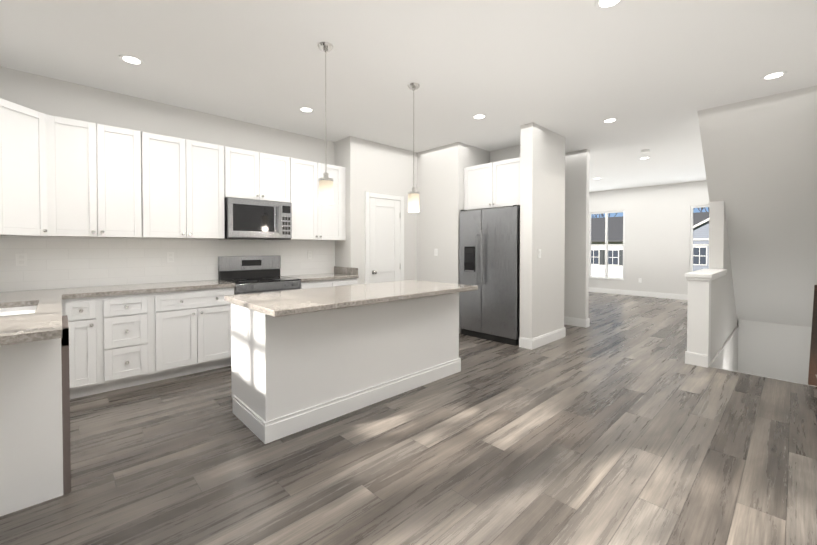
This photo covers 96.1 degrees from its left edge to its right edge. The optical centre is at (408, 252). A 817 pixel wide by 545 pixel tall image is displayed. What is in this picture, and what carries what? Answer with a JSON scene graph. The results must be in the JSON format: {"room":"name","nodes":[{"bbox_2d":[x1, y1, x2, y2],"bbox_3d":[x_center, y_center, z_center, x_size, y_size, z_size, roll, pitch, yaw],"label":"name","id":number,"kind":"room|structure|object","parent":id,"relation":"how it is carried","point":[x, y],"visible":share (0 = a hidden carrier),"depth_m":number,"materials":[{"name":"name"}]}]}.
{"room":"kitchen","nodes":[
{"label":"kitchen","id":0,"kind":"room"},
{"bbox_2d":[0,66,334,164],"bbox_3d":[0.458,-0.239,7.150,12.140,2.900,0.120,-1,1,-43],"label":"wall","id":1,"kind":"structure","parent":0,"point":[52,96],"depth_m":3.95,"materials":[{"name":"paint"}]},
{"bbox_2d":[0,98,59,236],"bbox_3d":[-3.362,-0.667,3.015,0.672,1.060,0.616,-1,1,-43],"label":"upper cabinet","id":2,"kind":"object","parent":1,"relation":"attached to","point":[29,164],"depth_m":3.05,"materials":[{"name":"white wood"}]},
{"bbox_2d":[56,116,151,237],"bbox_3d":[-2.996,-0.675,3.530,0.798,1.060,0.373,-1,1,-43],"label":"upper cabinet","id":3,"kind":"object","parent":1,"relation":"attached to","point":[63,177],"depth_m":3.46,"materials":[{"name":"white wood"}]},
{"bbox_2d":[0,236,334,291],"bbox_3d":[-2.468,0.079,4.296,3.720,0.550,0.006,-1,1,-43],"label":"tile backsplash","id":4,"kind":"structure","parent":1,"relation":"attached to","point":[62,262],"depth_m":3.86,"materials":[{"name":"white tile"}]},
{"bbox_2d":[308,251,311,258],"bbox_3d":[-1.418,0.039,5.281,0.073,0.118,0.010,-1,1,-43],"label":"outlet","id":5,"kind":"object","parent":4,"relation":"attached to","point":[309,254],"visible":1,"depth_m":5.28,"materials":[{"name":"white plastic"}]},
{"bbox_2d":[152,133,231,238],"bbox_3d":[-2.488,-0.683,4.041,0.903,1.060,0.329,-1,1,-43],"label":"upper cabinet","id":6,"kind":"object","parent":1,"relation":"attached to","point":[191,179],"depth_m":3.94,"materials":[{"name":"white wood"}]},
{"bbox_2d":[232,147,291,201],"bbox_3d":[-1.922,-0.928,4.574,0.783,0.585,0.329,-1,1,-43],"label":"upper cabinet","id":7,"kind":"object","parent":1,"relation":"attached to","point":[256,175],"depth_m":4.47,"materials":[{"name":"white wood"}]},
{"bbox_2d":[224,197,291,239],"bbox_3d":[-1.881,-0.393,4.538,0.761,0.475,0.448,-1,1,-43],"label":"microwave","id":8,"kind":"object","parent":7,"relation":"attached to","point":[249,219],"visible":0.98,"depth_m":4.38,"materials":[{"name":"silver metal"}]},
{"bbox_2d":[289,158,345,240],"bbox_3d":[-1.345,-0.699,5.124,0.930,1.060,0.329,-1,1,-43],"label":"upper cabinet","id":9,"kind":"object","parent":1,"relation":"attached to","point":[311,220],"depth_m":4.98,"materials":[{"name":"white wood"}]},
{"bbox_2d":[332,266,357,273],"bbox_3d":[-0.915,0.267,5.341,0.013,0.099,0.612,-1,1,-43],"label":"backsplash","id":10,"kind":"structure","parent":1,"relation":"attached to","point":[337,270],"depth_m":5.33,"materials":[{"name":"beige stone"}]},
{"bbox_2d":[0,292,816,544],"bbox_3d":[2.246,1.299,5.286,12.140,0.120,5.320,-1,1,-43],"label":"floor","id":11,"kind":"structure","parent":0,"point":[618,421],"depth_m":2.27,"materials":[{"name":"grey wood"}]},
{"bbox_2d":[0,310,71,515],"bbox_3d":[-2.282,0.849,1.940,0.716,0.880,0.623,-1,1,-43],"label":"base cabinet","id":12,"kind":"object","parent":11,"relation":"on","point":[60,348],"depth_m":1.87,"materials":[{"name":"white wood"}]},
{"bbox_2d":[0,290,63,345],"bbox_3d":[-2.735,0.382,2.392,0.690,0.040,2.392,-1,1,-43],"label":"countertop","id":13,"kind":"structure","parent":12,"relation":"on","point":[47,323],"depth_m":2.02,"materials":[{"name":"beige stone"}]},
{"bbox_2d":[0,302,35,313],"bbox_3d":[-2.658,0.499,2.321,0.448,0.216,0.748,-1,1,-43],"label":"sink","id":14,"kind":"object","parent":13,"relation":"in","point":[29,307],"depth_m":2.56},
{"bbox_2d":[64,298,67,309],"bbox_3d":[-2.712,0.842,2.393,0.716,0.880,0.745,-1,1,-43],"label":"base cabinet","id":15,"kind":"object","parent":11,"relation":"on","point":[65,299],"depth_m":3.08,"materials":[{"name":"white wood"}]},
{"bbox_2d":[68,298,79,398],"bbox_3d":[-3.016,0.837,2.752,0.768,0.880,0.314,-1,1,-43],"label":"base cabinet","id":16,"kind":"object","parent":11,"relation":"on","point":[71,301],"depth_m":3.12,"materials":[{"name":"white wood"}]},
{"bbox_2d":[76,294,103,396],"bbox_3d":[-3.002,0.828,3.372,0.225,0.880,0.612,-1,1,-43],"label":"base cabinet","id":17,"kind":"object","parent":11,"relation":"on","point":[91,307],"depth_m":3.19,"materials":[{"name":"white wood"}]},
{"bbox_2d":[104,290,155,391],"bbox_3d":[-2.784,0.824,3.579,0.375,0.880,0.612,-1,1,-43],"label":"base cabinet","id":18,"kind":"object","parent":11,"relation":"on","point":[129,344],"depth_m":3.38,"materials":[{"name":"white wood"}]},
{"bbox_2d":[152,286,234,380],"bbox_3d":[-2.374,0.819,3.967,0.755,0.880,0.612,-1,1,-43],"label":"base cabinet","id":19,"kind":"object","parent":11,"relation":"on","point":[191,329],"depth_m":3.72,"materials":[{"name":"white wood"}]},
{"bbox_2d":[60,280,234,297],"bbox_3d":[-2.595,0.362,3.744,1.373,0.040,0.622,-1,1,-43],"label":"countertop","id":20,"kind":"structure","parent":19,"relation":"on","point":[79,292],"depth_m":3.58,"materials":[{"name":"beige stone"}]},
{"bbox_2d":[218,255,300,294],"bbox_3d":[-1.794,0.651,4.462,0.763,1.200,0.680,-1,1,-43],"label":"range","id":21,"kind":"object","parent":11,"relation":"on","point":[251,274],"visible":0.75,"depth_m":4.49,"materials":[{"name":"silver metal"}]},
{"bbox_2d":[300,278,331,288],"bbox_3d":[-1.382,0.805,4.907,0.437,0.880,0.612,-1,1,-43],"label":"base cabinet","id":22,"kind":"object","parent":11,"relation":"on","point":[320,282],"depth_m":4.70,"materials":[{"name":"white wood"}]},
{"bbox_2d":[281,274,358,281],"bbox_3d":[-1.222,0.342,5.045,0.868,0.040,0.622,-1,1,-43],"label":"countertop","id":23,"kind":"structure","parent":22,"relation":"on","point":[309,277],"depth_m":4.89,"materials":[{"name":"beige stone"}]},
{"bbox_2d":[225,292,460,443],"bbox_3d":[-0.460,0.827,3.431,2.090,0.880,0.753,-1,1,-43],"label":"kitchen island","id":24,"kind":"object","parent":11,"relation":"on","point":[302,359],"depth_m":2.85,"materials":[{"name":"white wood"}]},
{"bbox_2d":[224,280,477,315],"bbox_3d":[-0.393,0.368,3.353,2.120,0.040,0.964,-1,1,-43],"label":"island countertop","id":25,"kind":"structure","parent":24,"relation":"on","point":[292,302],"depth_m":2.99,"materials":[{"name":"beige stone"}]},
{"bbox_2d":[332,278,357,285],"bbox_3d":[-1.067,0.800,5.206,0.431,0.880,0.612,-1,1,-43],"label":"base cabinet","id":26,"kind":"object","parent":11,"relation":"on","point":[335,281],"depth_m":4.97,"materials":[{"name":"white wood"}]},
{"bbox_2d":[459,205,519,345],"bbox_3d":[1.367,0.302,5.430,0.897,1.868,0.960,-1,1,-43],"label":"refrigerator","id":27,"kind":"object","parent":11,"relation":"on","point":[489,257],"visible":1,"depth_m":5.11,"materials":[{"name":"silver metal"}]},
{"bbox_2d":[0,0,816,191],"bbox_3d":[2.246,-1.721,5.240,12.140,0.120,5.320,-1,1,-43],"label":"ceiling","id":28,"kind":"structure","parent":0,"point":[654,76],"depth_m":3.17,"materials":[{"name":"paint"}]},
{"bbox_2d":[119,54,143,64],"bbox_3d":[-2.339,-1.624,3.102,0.176,0.007,0.176,-1,1,-43],"label":"recessed light","id":29,"kind":"object","parent":28,"relation":"in","point":[131,59],"visible":1,"depth_m":3.09,"materials":[{"name":"white plastic"}]},
{"bbox_2d":[298,107,313,111],"bbox_3d":[-1.177,-1.641,4.230,0.176,0.007,0.176,-1,1,-43],"label":"recessed light","id":30,"kind":"object","parent":28,"relation":"in","point":[306,109],"visible":1,"depth_m":4.21,"materials":[{"name":"white plastic"}]},
{"bbox_2d":[318,42,332,203],"bbox_3d":[-0.654,-1.005,2.903,0.124,1.239,0.124,-1,1,-43],"label":"pendant light","id":31,"kind":"object","parent":28,"relation":"hanging from","point":[325,189],"visible":1,"depth_m":2.88,"materials":[{"name":"white glass"}]},
{"bbox_2d":[407,83,419,212],"bbox_3d":[0.051,-1.016,3.612,0.124,1.239,0.124,-1,1,-43],"label":"pendant light","id":32,"kind":"object","parent":28,"relation":"hanging from","point":[413,200],"visible":1,"depth_m":3.58,"materials":[{"name":"white glass"}]},
{"bbox_2d":[472,114,486,118],"bbox_3d":[0.859,-1.645,4.451,0.176,0.007,0.176,-1,1,-43],"label":"recessed light","id":33,"kind":"object","parent":28,"relation":"in","point":[478,116],"visible":1,"depth_m":4.44,"materials":[{"name":"white plastic"}]},
{"bbox_2d":[594,0,622,8],"bbox_3d":[1.290,-1.613,2.353,0.176,0.007,0.176,-1,1,-43],"label":"recessed light","id":34,"kind":"object","parent":28,"relation":"in","point":[603,4],"visible":1,"depth_m":2.38,"materials":[{"name":"white plastic"}]},
{"bbox_2d":[602,118,617,122],"bbox_3d":[2.518,-1.647,4.590,0.176,0.007,0.176,-1,1,-43],"label":"recessed light","id":35,"kind":"object","parent":28,"relation":"in","point":[608,120],"visible":0.94,"depth_m":4.58,"materials":[{"name":"white plastic"}]},
{"bbox_2d":[641,149,649,152],"bbox_3d":[3.879,-1.655,6.018,0.130,0.034,0.130,-1,1,-43],"label":"smoke detector","id":36,"kind":"object","parent":28,"relation":"attached to","point":[645,151],"visible":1,"depth_m":5.97,"materials":[{"name":"white plastic"}]},
{"bbox_2d":[761,71,786,79],"bbox_3d":[3.370,-1.629,3.386,0.176,0.007,0.176,-1,1,-43],"label":"recessed light","id":37,"kind":"object","parent":28,"relation":"in","point":[776,74],"visible":1,"depth_m":3.38,"materials":[{"name":"white plastic"}]},
{"bbox_2d":[334,122,589,338],"bbox_3d":[0.937,-0.219,5.801,3.300,2.900,2.500,-1,1,-43],"label":"wall","id":38,"kind":"structure","parent":0,"point":[554,219],"depth_m":5.57,"materials":[{"name":"paint"}]},
{"bbox_2d":[365,191,403,283],"bbox_3d":[-0.339,0.168,5.685,0.776,2.136,0.084,-1,1,-43],"label":"door","id":39,"kind":"structure","parent":38,"relation":"attached to","point":[384,238],"depth_m":5.69,"materials":[{"name":"white wood"}]},
{"bbox_2d":[464,157,519,209],"bbox_3d":[1.446,-0.967,5.493,0.725,0.655,1.026,-1,1,-43],"label":"upper cabinet","id":40,"kind":"object","parent":38,"relation":"attached to","point":[492,185],"visible":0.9,"depth_m":5.26,"materials":[{"name":"white wood"}]},
{"bbox_2d":[530,327,564,349],"bbox_3d":[1.914,1.174,5.016,0.948,0.138,0.018,-1,1,-43],"label":"baseboard","id":41,"kind":"structure","parent":38,"relation":"attached to","point":[547,338],"depth_m":4.97,"materials":[{"name":"white wood"}]},
{"bbox_2d":[564,316,587,327],"bbox_3d":[2.529,1.153,6.375,0.048,0.138,1.085,-1,1,-43],"label":"baseboard","id":42,"kind":"structure","parent":38,"relation":"attached to","point":[572,321],"depth_m":6.08,"materials":[{"name":"white wood"}]},
{"bbox_2d":[589,180,708,294],"bbox_3d":[6.609,-0.273,9.396,0.120,2.900,5.320,-1,1,-43],"label":"wall","id":43,"kind":"structure","parent":0,"point":[657,239],"depth_m":9.53,"materials":[{"name":"paint"}]},
{"bbox_2d":[589,211,624,279],"bbox_3d":[5.614,-0.193,10.418,0.120,1.906,0.950,-1,1,-43],"label":"window","id":44,"kind":"structure","parent":43,"relation":"in","point":[606,244],"depth_m":10.41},
{"bbox_2d":[589,287,687,299],"bbox_3d":[6.560,1.109,9.373,0.018,0.138,5.083,-1,1,-43],"label":"baseboard","id":45,"kind":"structure","parent":43,"relation":"attached to","point":[591,289],"depth_m":9.77,"materials":[{"name":"white wood"}]},
{"bbox_2d":[690,205,708,271],"bbox_3d":[7.258,-0.167,8.683,0.120,1.906,0.950,-1,1,-43],"label":"window","id":46,"kind":"structure","parent":43,"relation":"in","point":[691,247],"depth_m":9.00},
{"bbox_2d":[709,201,740,371],"bbox_3d":[4.528,1.288,5.312,3.750,5.900,0.180,-1,1,-43],"label":"wall","id":47,"kind":"structure","parent":0,"point":[725,350],"depth_m":4.92,"materials":[{"name":"paint"}]},
{"bbox_2d":[685,351,701,364],"bbox_3d":[4.484,1.170,5.392,3.700,0.135,0.060,-1,1,-43],"label":"baseboard","id":48,"kind":"structure","parent":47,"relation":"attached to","point":[696,359],"depth_m":4.10,"materials":[{"name":"white wood"}]},
{"bbox_2d":[685,269,726,366],"bbox_3d":[3.646,0.741,4.482,1.260,1.020,0.240,-1,1,-43],"label":"half wall","id":49,"kind":"structure","parent":47,"relation":"attached to","point":[699,316],"depth_m":4.07,"materials":[{"name":"white paint"}]},
{"bbox_2d":[697,85,816,326],"bbox_3d":[4.750,-0.218,4.873,2.800,2.894,1.070,-1,1,-43],"label":"wall","id":50,"kind":"structure","parent":0,"point":[760,158],"depth_m":4.55,"materials":[{"name":"paint"}]},
{"bbox_2d":[741,320,811,384],"bbox_3d":[5.799,2.582,5.771,0.100,3.300,0.870,-1,1,-43],"label":"wall","id":51,"kind":"structure","parent":0,"point":[774,350],"depth_m":5.74,"materials":[{"name":"paint"}]},
{"bbox_3d":[4.034,1.317,3.398,12.140,5.900,0.120,-1,1,-43],"label":"wall","id":52,"kind":"structure","parent":0,"visible":0},
{"bbox_2d":[808,285,816,385],"bbox_3d":[4.951,1.385,4.445,2.730,2.167,0.134,-1,1,-43],"label":"stair handrail","id":53,"kind":"object","parent":52,"relation":"attached to","point":[812,377],"visible":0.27,"depth_m":4.20,"materials":[{"name":"brown wood"}]},
{"label":"outside","id":54,"kind":"structure","parent":0,"visible":0},
{"bbox_2d":[591,207,708,277],"bbox_3d":[30.534,-1.420,42.711,76.700,16.795,140.000,-1,1,-43],"label":"neighborhood","id":55,"kind":"object","parent":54,"point":[700,236],"depth_m":36.52,"materials":[{"name":"white"}]}
]}

